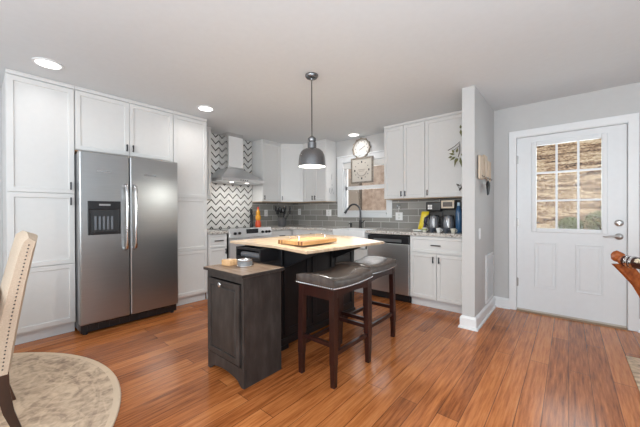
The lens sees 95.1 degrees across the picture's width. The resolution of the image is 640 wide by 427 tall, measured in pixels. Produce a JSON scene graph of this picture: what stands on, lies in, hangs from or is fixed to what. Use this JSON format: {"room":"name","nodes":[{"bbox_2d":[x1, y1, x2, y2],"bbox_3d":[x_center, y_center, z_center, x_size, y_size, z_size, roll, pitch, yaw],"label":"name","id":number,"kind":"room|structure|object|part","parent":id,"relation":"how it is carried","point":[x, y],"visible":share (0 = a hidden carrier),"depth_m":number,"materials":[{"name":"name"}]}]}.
{"room":"kitchen","nodes":[
{"label":"kitchen","id":0,"kind":"room"},
{"bbox_2d":[0,87,251,285],"bbox_3d":[-3.022,-0.041,3.200,0.150,2.440,7.760,0,0,40],"label":"wall","id":1,"kind":"structure","parent":0,"point":[229,206],"depth_m":4.78,"materials":[{"name":"white tile"}]},
{"bbox_2d":[74,86,172,161],"bbox_3d":[-2.329,-0.942,3.427,0.626,0.642,0.942,0,0,40],"label":"upper cabinet","id":2,"kind":"object","parent":1,"relation":"attached to","point":[103,122],"visible":0.94,"depth_m":3.19,"materials":[{"name":"white wood"}]},
{"bbox_3d":[-2.273,-0.930,3.071,0.019,0.582,0.465,0,0,40],"label":"door","id":3,"kind":"part","parent":2,"relation":"part of","materials":[{"name":"white wood"}]},
{"bbox_3d":[-1.969,-0.933,3.429,0.019,0.582,0.465,0,0,40],"label":"door","id":4,"kind":"part","parent":2,"relation":"part of","materials":[{"name":"white wood"}]},
{"bbox_2d":[207,126,210,200],"bbox_3d":[-1.778,-0.731,4.313,0.298,1.076,0.215,0,0,40],"label":"upper cabinet","id":5,"kind":"object","parent":1,"relation":"attached to","point":[208,127],"visible":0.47,"depth_m":4.27,"materials":[{"name":"white wood"}]},
{"bbox_2d":[211,132,263,185],"bbox_3d":[-1.348,-0.877,4.668,0.492,0.790,0.775,0,0,40],"label":"range hood","id":6,"kind":"object","parent":1,"relation":"attached to","point":[230,171],"visible":0.96,"depth_m":4.61,"materials":[{"name":"metal"}]},
{"bbox_2d":[252,139,280,202],"bbox_3d":[-0.949,-0.739,5.265,0.328,1.076,0.420,0,0,40],"label":"upper cabinet","id":7,"kind":"object","parent":1,"relation":"attached to","point":[266,155],"visible":1,"depth_m":5.15,"materials":[{"name":"white wood"}]},
{"bbox_3d":[-0.854,-0.726,5.184,0.019,1.019,0.412,0,0,40],"label":"door","id":8,"kind":"part","parent":7,"relation":"part of","materials":[{"name":"white wood"}]},
{"bbox_2d":[252,202,292,226],"bbox_3d":[-0.889,0.012,5.598,0.010,0.445,1.004,0,0,40],"label":"tiled wall","id":9,"kind":"structure","parent":1,"relation":"attached to","point":[271,219],"depth_m":5.55,"materials":[{"name":"grey tile"}]},
{"bbox_2d":[0,0,639,143],"bbox_3d":[-0.227,-1.340,0.813,7.800,0.160,7.760,0,0,40],"label":"ceiling","id":10,"kind":"structure","parent":0,"point":[378,64],"depth_m":2.33,"materials":[{"name":"paint"}]},
{"bbox_2d":[32,57,63,69],"bbox_3d":[-2.282,-1.254,2.456,0.200,0.009,0.200,0,0,40],"label":"recessed light","id":11,"kind":"object","parent":10,"relation":"in","point":[43,62],"visible":1,"depth_m":2.44,"materials":[{"name":"white glass"}]},
{"bbox_2d":[197,105,213,111],"bbox_3d":[-1.379,-1.263,3.526,0.200,0.009,0.200,0,0,40],"label":"recessed light","id":12,"kind":"object","parent":10,"relation":"in","point":[201,107],"visible":1,"depth_m":3.52,"materials":[{"name":"white glass"}]},
{"bbox_2d":[298,72,325,168],"bbox_3d":[-0.074,-0.848,2.682,0.252,0.838,0.252,0,0,40],"label":"pendant lamp","id":13,"kind":"object","parent":10,"relation":"hanging from","point":[311,157],"visible":1,"depth_m":2.62,"materials":[{"name":"black metal"}]},
{"bbox_3d":[-0.075,-0.964,2.682,0.008,0.530,0.008,0,0,18],"label":"rod","id":14,"kind":"part","parent":13,"relation":"part of","materials":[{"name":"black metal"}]},
{"bbox_3d":[-0.073,-0.513,2.684,0.252,0.168,0.252,0,0,40],"label":"lamp shade","id":15,"kind":"part","parent":13,"relation":"part of","materials":[{"name":"grey metal"}]},
{"bbox_2d":[299,164,324,167],"bbox_3d":[-0.073,-0.434,2.684,0.238,0.002,0.238,0,0,40],"label":"diffuser","id":16,"kind":"object","parent":13,"relation":"attached to","point":[300,165],"depth_m":2.64,"materials":[{"name":"white glass"}]},
{"bbox_2d":[348,133,359,136],"bbox_3d":[0.548,-1.276,4.749,0.200,0.009,0.200,0,0,40],"label":"recessed light","id":17,"kind":"object","parent":10,"relation":"in","point":[350,134],"visible":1,"depth_m":4.72,"materials":[{"name":"white glass"}]},
{"bbox_2d":[14,291,639,426],"bbox_3d":[-0.218,1.240,0.825,7.800,0.120,7.760,0,0,40],"label":"floor","id":18,"kind":"structure","parent":0,"point":[520,369],"depth_m":2.12,"materials":[{"name":"brown wood"}]},
{"bbox_2d":[2,68,75,344],"bbox_3d":[-2.782,-0.039,2.895,0.626,2.438,0.462,0,0,40],"label":"pantry cabinet","id":19,"kind":"object","parent":18,"relation":"on","point":[38,174],"visible":0.85,"depth_m":2.72,"materials":[{"name":"white wood"}]},
{"bbox_3d":[-2.576,-0.705,2.715,0.019,1.020,0.454,0,0,40],"label":"door","id":20,"kind":"part","parent":19,"relation":"part of","materials":[{"name":"white wood"}]},
{"bbox_3d":[-2.573,0.149,2.719,0.019,0.676,0.454,0,0,40],"label":"door","id":21,"kind":"part","parent":19,"relation":"part of","materials":[{"name":"white wood"}]},
{"bbox_3d":[-2.571,0.777,2.722,0.019,0.569,0.454,0,0,40],"label":"door","id":22,"kind":"part","parent":19,"relation":"part of","materials":[{"name":"white wood"}]},
{"bbox_2d":[0,352,120,426],"bbox_3d":[-2.387,1.182,1.143,2.664,0.010,2.664,0,0,40],"label":"round rug","id":23,"kind":"object","parent":18,"relation":"on","point":[50,389],"visible":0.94,"depth_m":1.91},
{"bbox_2d":[0,231,37,426],"bbox_3d":[-1.935,0.639,1.530,0.460,1.068,0.654,0,0,40],"label":"dining chair","id":24,"kind":"object","parent":23,"relation":"on","point":[16,273],"visible":1,"depth_m":1.55,"materials":[{"name":"beige fabric"}]},
{"bbox_3d":[-1.657,1.002,1.556,0.054,0.340,0.103,0,0,40],"label":"leg","id":25,"kind":"part","parent":24,"relation":"part of","materials":[{"name":"brown wood"}]},
{"bbox_3d":[-1.954,1.002,1.808,0.054,0.340,0.103,0,0,40],"label":"leg","id":26,"kind":"part","parent":24,"relation":"part of","materials":[{"name":"brown wood"}]},
{"bbox_2d":[74,150,177,334],"bbox_3d":[-2.219,0.285,3.322,0.794,1.780,0.918,0,0,40],"label":"refrigerator","id":27,"kind":"object","parent":18,"relation":"on","point":[126,208],"visible":0.98,"depth_m":3.03,"materials":[{"name":"silver metal"}]},
{"bbox_3d":[-2.174,0.235,2.954,0.089,1.675,0.415,0,0,40],"label":"freezer door","id":28,"kind":"part","parent":27,"relation":"part of","materials":[{"name":"metal"}]},
{"bbox_3d":[-2.003,0.038,3.030,0.087,0.700,0.038,0,0,40],"label":"handle","id":29,"kind":"part","parent":27,"relation":"part of","materials":[{"name":"metal"}]},
{"bbox_3d":[-1.951,0.038,3.091,0.087,0.700,0.038,0,0,40],"label":"handle","id":30,"kind":"part","parent":27,"relation":"part of","materials":[{"name":"metal"}]},
{"bbox_3d":[-1.875,0.232,3.305,0.089,1.675,0.497,0,0,40],"label":"fresh food door","id":31,"kind":"part","parent":27,"relation":"part of","materials":[{"name":"metal"}]},
{"bbox_2d":[173,111,206,305],"bbox_3d":[-1.885,-0.048,3.967,0.603,2.438,0.440,0,0,40],"label":"pantry cabinet","id":32,"kind":"object","parent":18,"relation":"on","point":[189,131],"visible":0.7,"depth_m":3.79,"materials":[{"name":"white wood"}]},
{"bbox_3d":[-1.671,-0.714,3.779,0.019,1.020,0.432,0,0,40],"label":"door","id":33,"kind":"part","parent":32,"relation":"part of","materials":[{"name":"white wood"}]},
{"bbox_3d":[-1.668,0.140,3.783,0.019,0.676,0.432,0,0,40],"label":"door","id":34,"kind":"part","parent":32,"relation":"part of","materials":[{"name":"white wood"}]},
{"bbox_3d":[-1.665,0.769,3.786,0.019,0.569,0.432,0,0,40],"label":"door","id":35,"kind":"part","parent":32,"relation":"part of","materials":[{"name":"white wood"}]},
{"bbox_2d":[206,234,226,298],"bbox_3d":[-1.624,0.726,4.231,0.641,0.885,0.272,0,0,40],"label":"base cabinet","id":36,"kind":"object","parent":18,"relation":"on","point":[216,243],"visible":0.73,"depth_m":4.02,"materials":[{"name":"white wood"}]},
{"bbox_2d":[207,229,227,234],"bbox_3d":[-1.626,0.263,4.233,0.633,0.039,0.286,0,0,40],"label":"countertop","id":37,"kind":"structure","parent":36,"relation":"on","point":[209,231],"depth_m":4.04,"materials":[{"name":"stone"}]},
{"bbox_3d":[-1.413,0.383,4.049,0.019,0.172,0.264,0,0,40],"label":"drawer","id":38,"kind":"part","parent":36,"relation":"part of","materials":[{"name":"white wood"}]},
{"bbox_3d":[-1.411,0.764,4.051,0.019,0.579,0.264,0,0,40],"label":"door","id":39,"kind":"part","parent":36,"relation":"part of","materials":[{"name":"white wood"}]},
{"bbox_2d":[211,227,271,258],"bbox_3d":[-1.250,0.682,4.617,0.701,0.928,0.774,0,0,40],"label":"stove","id":40,"kind":"object","parent":18,"relation":"on","point":[235,233],"visible":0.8,"depth_m":4.33,"materials":[{"name":"silver metal"}]},
{"bbox_2d":[211,227,256,230],"bbox_3d":[-1.286,0.248,4.645,0.609,0.026,0.774,0,0,40],"label":"cooktop","id":41,"kind":"object","parent":40,"relation":"in","point":[234,228],"depth_m":4.38,"materials":[{"name":"silver glass"}]},
{"bbox_3d":[-1.041,0.663,4.440,0.039,0.606,0.766,0,0,40],"label":"oven door","id":42,"kind":"part","parent":40,"relation":"part of","materials":[{"name":"metal"}]},
{"bbox_3d":[-1.039,0.286,4.435,0.047,0.136,0.774,0,0,40],"label":"control panel","id":43,"kind":"part","parent":40,"relation":"part of","materials":[{"name":"metal"}]},
{"bbox_2d":[203,262,284,388],"bbox_3d":[-0.587,0.790,2.216,0.504,0.770,0.403,0,0,40],"label":"base cabinet","id":44,"kind":"object","parent":18,"relation":"on","point":[244,304],"visible":0.94,"depth_m":2.06,"materials":[{"name":"brown wood"}]},
{"bbox_3d":[-0.692,0.754,2.093,0.405,0.544,0.018,0,0,40],"label":"tilt door","id":45,"kind":"part","parent":44,"relation":"part of","materials":[{"name":"brown wood"}]},
{"bbox_2d":[222,258,236,265],"bbox_3d":[-0.712,0.380,2.296,0.090,0.048,0.080,0,0,26],"label":"wooden block","id":46,"kind":"object","parent":44,"relation":"on","point":[226,262],"visible":1,"depth_m":2.27,"materials":[{"name":"brown wood"}]},
{"bbox_2d":[236,258,253,267],"bbox_3d":[-0.577,0.374,2.247,0.132,0.060,0.132,0,0,40],"label":"round tin","id":47,"kind":"object","parent":44,"relation":"on","point":[241,262],"visible":1,"depth_m":2.20,"materials":[{"name":"silver metal"}]},
{"bbox_3d":[-0.577,0.352,2.247,0.124,0.015,0.124,0,0,40],"label":"lid","id":48,"kind":"part","parent":47,"relation":"part of","materials":[{"name":"silver metal"}]},
{"bbox_2d":[270,229,292,236],"bbox_3d":[-0.669,0.717,5.354,0.641,0.885,1.090,0,0,40],"label":"base cabinet","id":49,"kind":"object","parent":18,"relation":"on","point":[276,233],"visible":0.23,"depth_m":4.95,"materials":[{"name":"white wood"}]},
{"bbox_2d":[261,225,461,237],"bbox_3d":[0.406,0.255,4.438,3.464,0.039,1.092,0,0,40],"label":"countertop","id":50,"kind":"structure","parent":49,"relation":"on","point":[287,227],"depth_m":4.12,"materials":[{"name":"stone"}]},
{"bbox_2d":[250,209,252,226],"bbox_3d":[-1.205,0.075,5.135,0.060,0.325,0.059,0,0,40],"label":"pepper mill","id":51,"kind":"object","parent":50,"relation":"on","point":[251,210],"visible":0.95,"depth_m":5.12,"materials":[{"name":"black plastic"}]},
{"bbox_2d":[255,207,260,226],"bbox_3d":[-1.072,0.061,5.068,0.104,0.352,0.104,0,0,40],"label":"oil bottle","id":52,"kind":"object","parent":50,"relation":"on","point":[257,217],"visible":0.97,"depth_m":5.04,"materials":[{"name":"orange glass"}]},
{"bbox_2d":[275,206,290,226],"bbox_3d":[-0.671,0.044,5.321,0.290,0.380,0.291,0,0,5],"label":"utensil crock","id":53,"kind":"object","parent":50,"relation":"on","point":[281,220],"visible":1,"depth_m":5.28,"materials":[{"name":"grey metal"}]},
{"bbox_2d":[333,228,372,248],"bbox_3d":[0.549,0.369,4.473,0.574,0.262,0.432,0,0,40],"label":"sink","id":54,"kind":"object","parent":50,"relation":"in","point":[356,232],"visible":0.29,"depth_m":4.31,"materials":[{"name":"ceramic"}]},
{"bbox_2d":[344,203,364,227],"bbox_3d":[0.570,0.033,4.837,0.385,0.400,0.059,0,0,31],"label":"faucet","id":55,"kind":"object","parent":50,"relation":"on","point":[349,206],"visible":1,"depth_m":4.78,"materials":[{"name":"brown metal"}]},
{"bbox_3d":[0.569,-0.037,4.837,0.245,0.260,0.035,0,0,33],"label":"spout","id":56,"kind":"part","parent":55,"relation":"part of","materials":[{"name":"brown metal"}]},
{"bbox_2d":[418,212,428,228],"bbox_3d":[1.399,0.103,3.963,0.157,0.260,0.068,0,0,32],"label":"snack bag","id":57,"kind":"object","parent":50,"relation":"on","point":[422,224],"visible":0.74,"depth_m":3.94,"materials":[{"name":"yellow plastic"}]},
{"bbox_2d":[424,202,442,231],"bbox_3d":[1.528,0.041,3.904,0.211,0.385,0.254,0,0,40],"label":"coffee maker","id":58,"kind":"object","parent":50,"relation":"on","point":[434,209],"visible":0.77,"depth_m":3.83,"materials":[{"name":"black plastic"}]},
{"bbox_2d":[437,200,459,231],"bbox_3d":[1.658,0.031,3.767,0.211,0.405,0.254,0,0,40],"label":"coffee maker","id":59,"kind":"object","parent":50,"relation":"on","point":[449,207],"visible":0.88,"depth_m":3.69,"materials":[{"name":"black plastic"}]},
{"bbox_3d":[1.602,-0.116,3.674,0.155,0.100,0.006,0,0,40],"label":"display frame","id":60,"kind":"part","parent":59,"relation":"part of","materials":[{"name":"beige plastic"}]},
{"bbox_2d":[455,202,461,232],"bbox_3d":[1.713,0.048,3.611,0.074,0.372,0.074,0,0,40],"label":"water bottle","id":61,"kind":"object","parent":50,"relation":"on","point":[458,215],"visible":0.94,"depth_m":3.58,"materials":[{"name":"blue metal"}]},
{"bbox_2d":[230,234,383,350],"bbox_3d":[-0.057,0.712,2.881,1.080,0.915,1.317,0,0,40],"label":"kitchen island","id":62,"kind":"object","parent":18,"relation":"on","point":[296,259],"visible":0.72,"depth_m":2.62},
{"bbox_2d":[236,245,277,262],"bbox_3d":[-0.554,0.346,2.564,0.343,0.110,0.194,0,0,40],"label":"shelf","id":63,"kind":"object","parent":62,"relation":"attached to","point":[259,253],"depth_m":2.49,"materials":[{"name":"black wood"}]},
{"bbox_3d":[-0.198,0.676,2.645,0.013,0.750,0.343,0,0,40],"label":"panel frame","id":64,"kind":"part","parent":62,"relation":"part of","materials":[{"name":"black wood"}]},
{"bbox_2d":[278,233,336,245],"bbox_3d":[-0.105,0.219,2.562,0.300,0.071,0.436,0,0,40],"label":"tray","id":65,"kind":"object","parent":62,"relation":"on","point":[304,241],"visible":1,"depth_m":2.46,"materials":[{"name":"brown wood"}]},
{"bbox_3d":[0.037,0.674,2.921,0.013,0.750,0.343,0,0,40],"label":"panel frame","id":66,"kind":"part","parent":62,"relation":"part of","materials":[{"name":"black wood"}]},
{"bbox_3d":[0.272,0.672,3.198,0.013,0.750,0.343,0,0,40],"label":"panel frame","id":67,"kind":"part","parent":62,"relation":"part of","materials":[{"name":"black wood"}]},
{"bbox_2d":[293,229,332,234],"bbox_3d":[0.039,0.716,5.050,0.885,0.885,0.634,0,0,40],"label":"base cabinet","id":68,"kind":"object","parent":18,"relation":"on","point":[295,231],"visible":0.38,"depth_m":4.88,"materials":[{"name":"white wood"}]},
{"bbox_3d":[0.017,0.667,4.704,0.460,0.757,0.019,0,0,40],"label":"door","id":69,"kind":"part","parent":68,"relation":"part of","materials":[{"name":"white wood"}]},
{"bbox_2d":[296,264,372,388],"bbox_3d":[0.121,0.798,2.234,0.359,0.748,0.506,0,0,40],"label":"bar stool","id":70,"kind":"object","parent":18,"relation":"on","point":[330,284],"visible":1,"depth_m":2.13,"materials":[{"name":"brown wood"}]},
{"bbox_3d":[-0.130,0.845,2.163,0.050,0.658,0.050,0,0,40],"label":"leg","id":71,"kind":"part","parent":70,"relation":"part of","materials":[{"name":"brown wood"}]},
{"bbox_3d":[0.091,0.845,1.974,0.050,0.658,0.050,0,0,40],"label":"leg","id":72,"kind":"part","parent":70,"relation":"part of","materials":[{"name":"brown wood"}]},
{"bbox_3d":[0.120,0.471,2.232,0.350,0.093,0.498,0,0,40],"label":"seat","id":73,"kind":"part","parent":70,"relation":"part of","materials":[{"name":"brown leather"}]},
{"bbox_3d":[0.120,0.505,2.232,0.359,0.024,0.506,0,0,40],"label":"nailhead trim","id":74,"kind":"part","parent":70,"relation":"part of","materials":[{"name":"silver metal"}]},
{"bbox_3d":[0.151,0.842,2.494,0.050,0.658,0.050,0,0,40],"label":"leg","id":75,"kind":"part","parent":70,"relation":"part of","materials":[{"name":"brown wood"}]},
{"bbox_3d":[0.373,0.842,2.305,0.050,0.658,0.050,0,0,40],"label":"leg","id":76,"kind":"part","parent":70,"relation":"part of","materials":[{"name":"brown wood"}]},
{"bbox_2d":[354,233,372,292],"bbox_3d":[0.619,0.717,4.556,0.630,0.885,0.634,0,0,40],"label":"base cabinet","id":77,"kind":"object","parent":18,"relation":"on","point":[359,253],"visible":0.09,"depth_m":4.23,"materials":[{"name":"white wood"}]},
{"bbox_3d":[0.559,0.781,4.244,0.309,0.530,0.019,0,0,40],"label":"door","id":78,"kind":"part","parent":77,"relation":"part of","materials":[{"name":"white wood"}]},
{"bbox_2d":[335,256,396,346],"bbox_3d":[0.434,0.795,2.703,0.359,0.748,0.506,0,0,40],"label":"bar stool","id":79,"kind":"object","parent":18,"relation":"on","point":[380,266],"visible":0.45,"depth_m":2.69,"materials":[{"name":"brown wood"}]},
{"bbox_3d":[0.183,0.841,2.631,0.050,0.658,0.050,0,0,40],"label":"leg","id":80,"kind":"part","parent":79,"relation":"part of","materials":[{"name":"brown wood"}]},
{"bbox_3d":[0.433,0.467,2.701,0.350,0.093,0.498,0,0,40],"label":"seat","id":81,"kind":"part","parent":79,"relation":"part of","materials":[{"name":"brown leather"}]},
{"bbox_3d":[0.404,0.841,2.443,0.050,0.658,0.050,0,0,40],"label":"leg","id":82,"kind":"part","parent":79,"relation":"part of","materials":[{"name":"brown wood"}]},
{"bbox_3d":[0.686,0.839,2.774,0.050,0.658,0.050,0,0,40],"label":"leg","id":83,"kind":"part","parent":79,"relation":"part of","materials":[{"name":"brown wood"}]},
{"bbox_2d":[368,233,411,302],"bbox_3d":[1.095,0.721,4.149,0.606,0.867,0.608,0,0,40],"label":"dishwasher","id":84,"kind":"object","parent":18,"relation":"on","point":[397,247],"visible":0.61,"depth_m":3.85,"materials":[{"name":"silver metal"}]},
{"bbox_3d":[0.898,0.358,3.917,0.406,0.037,0.004,0,0,40],"label":"pocket handle","id":85,"kind":"part","parent":84,"relation":"part of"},
{"bbox_3d":[0.950,1.108,3.978,0.606,0.095,0.020,0,0,40],"label":"toe panel","id":86,"kind":"part","parent":84,"relation":"part of","materials":[{"name":"black plastic"}]},
{"bbox_2d":[410,235,461,312],"bbox_3d":[1.599,0.717,3.722,0.707,0.885,0.636,0,0,40],"label":"base cabinet","id":87,"kind":"object","parent":18,"relation":"on","point":[435,262],"visible":0.8,"depth_m":3.52,"materials":[{"name":"white wood"}]},
{"bbox_3d":[1.280,0.770,3.630,0.324,0.553,0.019,0,0,40],"label":"door","id":88,"kind":"part","parent":87,"relation":"part of","materials":[{"name":"white wood"}]},
{"bbox_3d":[1.403,0.385,3.522,0.652,0.192,0.019,0,0,40],"label":"drawer","id":89,"kind":"part","parent":87,"relation":"part of","materials":[{"name":"white wood"}]},
{"bbox_3d":[1.530,0.770,3.417,0.322,0.553,0.019,0,0,40],"label":"door","id":90,"kind":"part","parent":87,"relation":"part of","materials":[{"name":"white wood"}]},
{"bbox_2d":[626,356,639,391],"bbox_3d":[2.317,1.165,0.946,1.600,0.010,2.400,0,0,40],"label":"area rug","id":91,"kind":"object","parent":18,"relation":"on","point":[634,363],"visible":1,"depth_m":2.19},
{"bbox_2d":[611,250,639,297],"bbox_3d":[2.221,0.699,1.679,0.675,0.917,0.521,0,0,-1],"label":"carved armchair","id":92,"kind":"object","parent":91,"relation":"on","point":[627,266],"visible":1,"depth_m":1.87,"materials":[{"name":"red wood"}]},
{"bbox_3d":[1.935,0.283,1.890,0.072,0.086,0.082,0,0,-1],"label":"arm knob","id":93,"kind":"part","parent":92,"relation":"part of","materials":[{"name":"red wood"}]},
{"bbox_3d":[1.940,0.305,1.639,0.072,0.079,0.456,0,0,-1],"label":"arm","id":94,"kind":"part","parent":92,"relation":"part of"},
{"bbox_2d":[462,85,493,316],"bbox_3d":[1.814,-0.059,3.327,0.117,2.440,0.980,0,0,40],"label":"wall","id":95,"kind":"structure","parent":0,"point":[477,114],"depth_m":2.98,"materials":[{"name":"paint"}]},
{"bbox_2d":[458,296,509,331],"bbox_3d":[1.857,1.098,3.280,1.047,0.125,0.196,0,0,-42],"label":"baseboard","id":96,"kind":"structure","parent":95,"relation":"attached to","point":[466,322],"depth_m":3.13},
{"bbox_2d":[478,155,491,181],"bbox_3d":[1.800,-0.494,3.178,0.052,0.270,0.540,0,0,40],"label":"key rack","id":97,"kind":"object","parent":95,"relation":"attached to","point":[484,166],"visible":0.85,"depth_m":3.12,"materials":[{"name":"brown wood"}]},
{"bbox_2d":[486,177,489,194],"bbox_3d":[1.803,-0.294,3.135,0.035,0.199,0.182,0,0,32],"label":"bunch","id":98,"kind":"object","parent":97,"relation":"hanging from","point":[487,182],"visible":1,"depth_m":3.10,"materials":[{"name":"silver metal"}]},
{"bbox_2d":[485,252,492,303],"bbox_3d":[1.990,0.742,3.433,0.012,0.545,0.400,0,0,40],"label":"air vent","id":99,"kind":"object","parent":95,"relation":"in","point":[489,257],"visible":1,"depth_m":3.37,"materials":[{"name":"white metal"}]},
{"bbox_2d":[336,82,639,318],"bbox_3d":[2.306,-0.063,3.644,7.410,2.440,0.140,0,0,40],"label":"wall","id":100,"kind":"structure","parent":0,"point":[624,99],"depth_m":3.56,"materials":[{"name":"paint"}]},
{"bbox_2d":[280,144,304,202],"bbox_3d":[-0.532,-0.742,5.558,0.583,1.076,0.590,0,0,40],"label":"upper cabinet","id":101,"kind":"object","parent":100,"relation":"attached to","point":[291,174],"visible":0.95,"depth_m":5.36,"materials":[{"name":"white wood"}]},
{"bbox_2d":[303,139,335,202],"bbox_3d":[-0.021,-0.742,5.302,0.540,1.076,0.318,0,0,40],"label":"upper cabinet","id":102,"kind":"object","parent":100,"relation":"attached to","point":[317,183],"visible":0.83,"depth_m":5.17,"materials":[{"name":"white wood"}]},
{"bbox_3d":[-0.201,-0.729,5.298,0.264,1.019,0.019,0,0,40],"label":"door","id":103,"kind":"part","parent":102,"relation":"part of","materials":[{"name":"white wood"}]},
{"bbox_3d":[0.003,-0.729,5.124,0.264,1.019,0.019,0,0,40],"label":"door","id":104,"kind":"part","parent":102,"relation":"part of","materials":[{"name":"white wood"}]},
{"bbox_2d":[352,138,370,157],"bbox_3d":[0.690,-1.088,4.892,0.364,0.362,0.038,0,0,40],"label":"wall clock","id":105,"kind":"object","parent":100,"relation":"attached to","point":[362,145],"visible":0.91,"depth_m":4.89,"materials":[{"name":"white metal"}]},
{"bbox_2d":[337,150,391,217],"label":"window","id":106,"kind":"structure","parent":100,"relation":"in","point":[343,162],"depth_m":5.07,"materials":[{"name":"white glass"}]},
{"bbox_2d":[351,154,373,183],"bbox_3d":[0.709,-0.763,4.846,0.424,0.521,0.084,0,0,40],"label":"square sign","id":107,"kind":"object","parent":106,"relation":"attached to","point":[362,168],"visible":1,"depth_m":4.81,"materials":[{"name":"beige wood"}]},
{"bbox_3d":[0.779,-0.449,4.936,0.850,0.870,0.035,0,0,40],"label":"sash","id":108,"kind":"part","parent":106,"relation":"part of","materials":[{"name":"white wood"}]},
{"bbox_2d":[293,198,461,228],"bbox_3d":[0.763,0.009,4.858,3.465,0.445,0.010,0,0,40],"label":"tiled wall","id":109,"kind":"structure","parent":100,"relation":"attached to","point":[313,214],"depth_m":4.86,"materials":[{"name":"grey tile"}]},
{"bbox_2d":[326,209,330,215],"bbox_3d":[0.160,-0.013,5.359,0.120,0.120,0.008,0,0,40],"label":"wall outlet","id":110,"kind":"object","parent":109,"relation":"attached to","point":[328,212],"visible":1,"depth_m":5.36,"materials":[{"name":"white plastic"}]},
{"bbox_2d":[396,212,402,219],"bbox_3d":[1.208,0.042,4.468,0.115,0.120,0.008,0,0,40],"label":"wall outlet","id":111,"kind":"object","parent":109,"relation":"attached to","point":[399,215],"visible":1,"depth_m":4.46,"materials":[{"name":"white plastic"}]},
{"bbox_2d":[384,118,425,199],"bbox_3d":[1.257,-0.742,4.215,0.606,1.076,0.318,0,0,40],"label":"upper cabinet","id":112,"kind":"object","parent":100,"relation":"attached to","point":[404,143],"visible":0.98,"depth_m":4.10,"materials":[{"name":"white wood"}]},
{"bbox_3d":[1.065,-0.729,4.221,0.298,1.019,0.019,0,0,40],"label":"door","id":113,"kind":"part","parent":112,"relation":"part of","materials":[{"name":"white wood"}]},
{"bbox_3d":[1.294,-0.728,4.026,0.296,1.019,0.019,0,0,40],"label":"door","id":114,"kind":"part","parent":112,"relation":"part of","materials":[{"name":"white wood"}]},
{"bbox_2d":[425,110,461,198],"bbox_3d":[1.730,-0.742,3.812,0.632,1.076,0.318,0,0,40],"label":"upper cabinet","id":115,"kind":"object","parent":100,"relation":"attached to","point":[442,132],"visible":0.62,"depth_m":3.77,"materials":[{"name":"white wood"}]},
{"bbox_2d":[448,143,461,166],"bbox_3d":[1.708,-0.723,3.650,0.214,0.339,0.014,0,0,40],"label":"leaf sprig","id":116,"kind":"object","parent":115,"relation":"attached to","point":[452,153],"visible":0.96,"depth_m":3.65,"materials":[{"name":"green plant"}]},
{"bbox_2d":[517,124,626,327],"bbox_3d":[2.711,0.129,3.214,0.919,2.053,0.104,0,0,40],"label":"door","id":117,"kind":"structure","parent":100,"relation":"in","point":[569,273],"depth_m":3.17,"materials":[{"name":"paint"}]},
{"bbox_3d":[2.575,0.595,3.340,0.205,0.525,0.008,0,0,40],"label":"raised panel","id":118,"kind":"part","parent":117,"relation":"part of","materials":[{"name":"paint"}]},
{"bbox_3d":[2.855,0.595,3.102,0.220,0.525,0.008,0,0,40],"label":"raised panel","id":119,"kind":"part","parent":117,"relation":"part of","materials":[{"name":"paint"}]},
{"bbox_3d":[3.008,0.233,2.940,0.064,0.064,0.050,0,0,40],"label":"handle","id":120,"kind":"part","parent":117,"relation":"part of","materials":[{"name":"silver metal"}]},
{"bbox_2d":[516,309,627,329],"bbox_3d":[2.746,1.151,3.253,0.922,0.012,0.160,0,0,40],"label":"trim","id":121,"kind":"structure","parent":100,"relation":"attached to","point":[583,321],"depth_m":3.16,"materials":[{"name":"brown wood"}]},
{"bbox_2d":[509,112,638,331],"bbox_3d":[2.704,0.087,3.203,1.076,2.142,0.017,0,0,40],"label":"trim","id":122,"kind":"structure","parent":100,"relation":"attached to","point":[632,119],"depth_m":3.00,"materials":[{"name":"white wood"}]},
{"label":"outside","id":123,"kind":"structure","parent":0,"visible":0},
{"bbox_2d":[537,139,600,229],"bbox_3d":[9.381,-3.818,11.026,32.000,10.897,20.000,0,0,40],"label":"ground","id":124,"kind":"structure","parent":123,"point":[590,150],"depth_m":8.64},
{"bbox_2d":[348,179,361,209],"bbox_3d":[0.432,0.347,7.067,1.300,2.300,0.120,0,0,40],"label":"panel","id":125,"kind":"object","parent":124,"relation":"on","point":[354,196],"visible":0.02,"depth_m":6.68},
{"bbox_3d":[0.909,0.347,6.687,0.080,2.300,0.080,0,0,40],"label":"post","id":126,"kind":"part","parent":125,"relation":"part of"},
{"bbox_2d":[558,216,584,228],"bbox_3d":[5.985,0.288,6.990,0.522,0.442,0.514,0,0,40],"label":"bush","id":127,"kind":"object","parent":124,"relation":"on","point":[572,224],"visible":0.71,"depth_m":6.88,"materials":[{"name":"green plant"}]},
{"bbox_2d":[583,210,600,229],"bbox_3d":[6.493,0.207,6.686,0.741,0.605,0.733,0,0,40],"label":"bush","id":128,"kind":"object","parent":124,"relation":"on","point":[598,224],"visible":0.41,"depth_m":6.73,"materials":[{"name":"green plant"}]}
]}

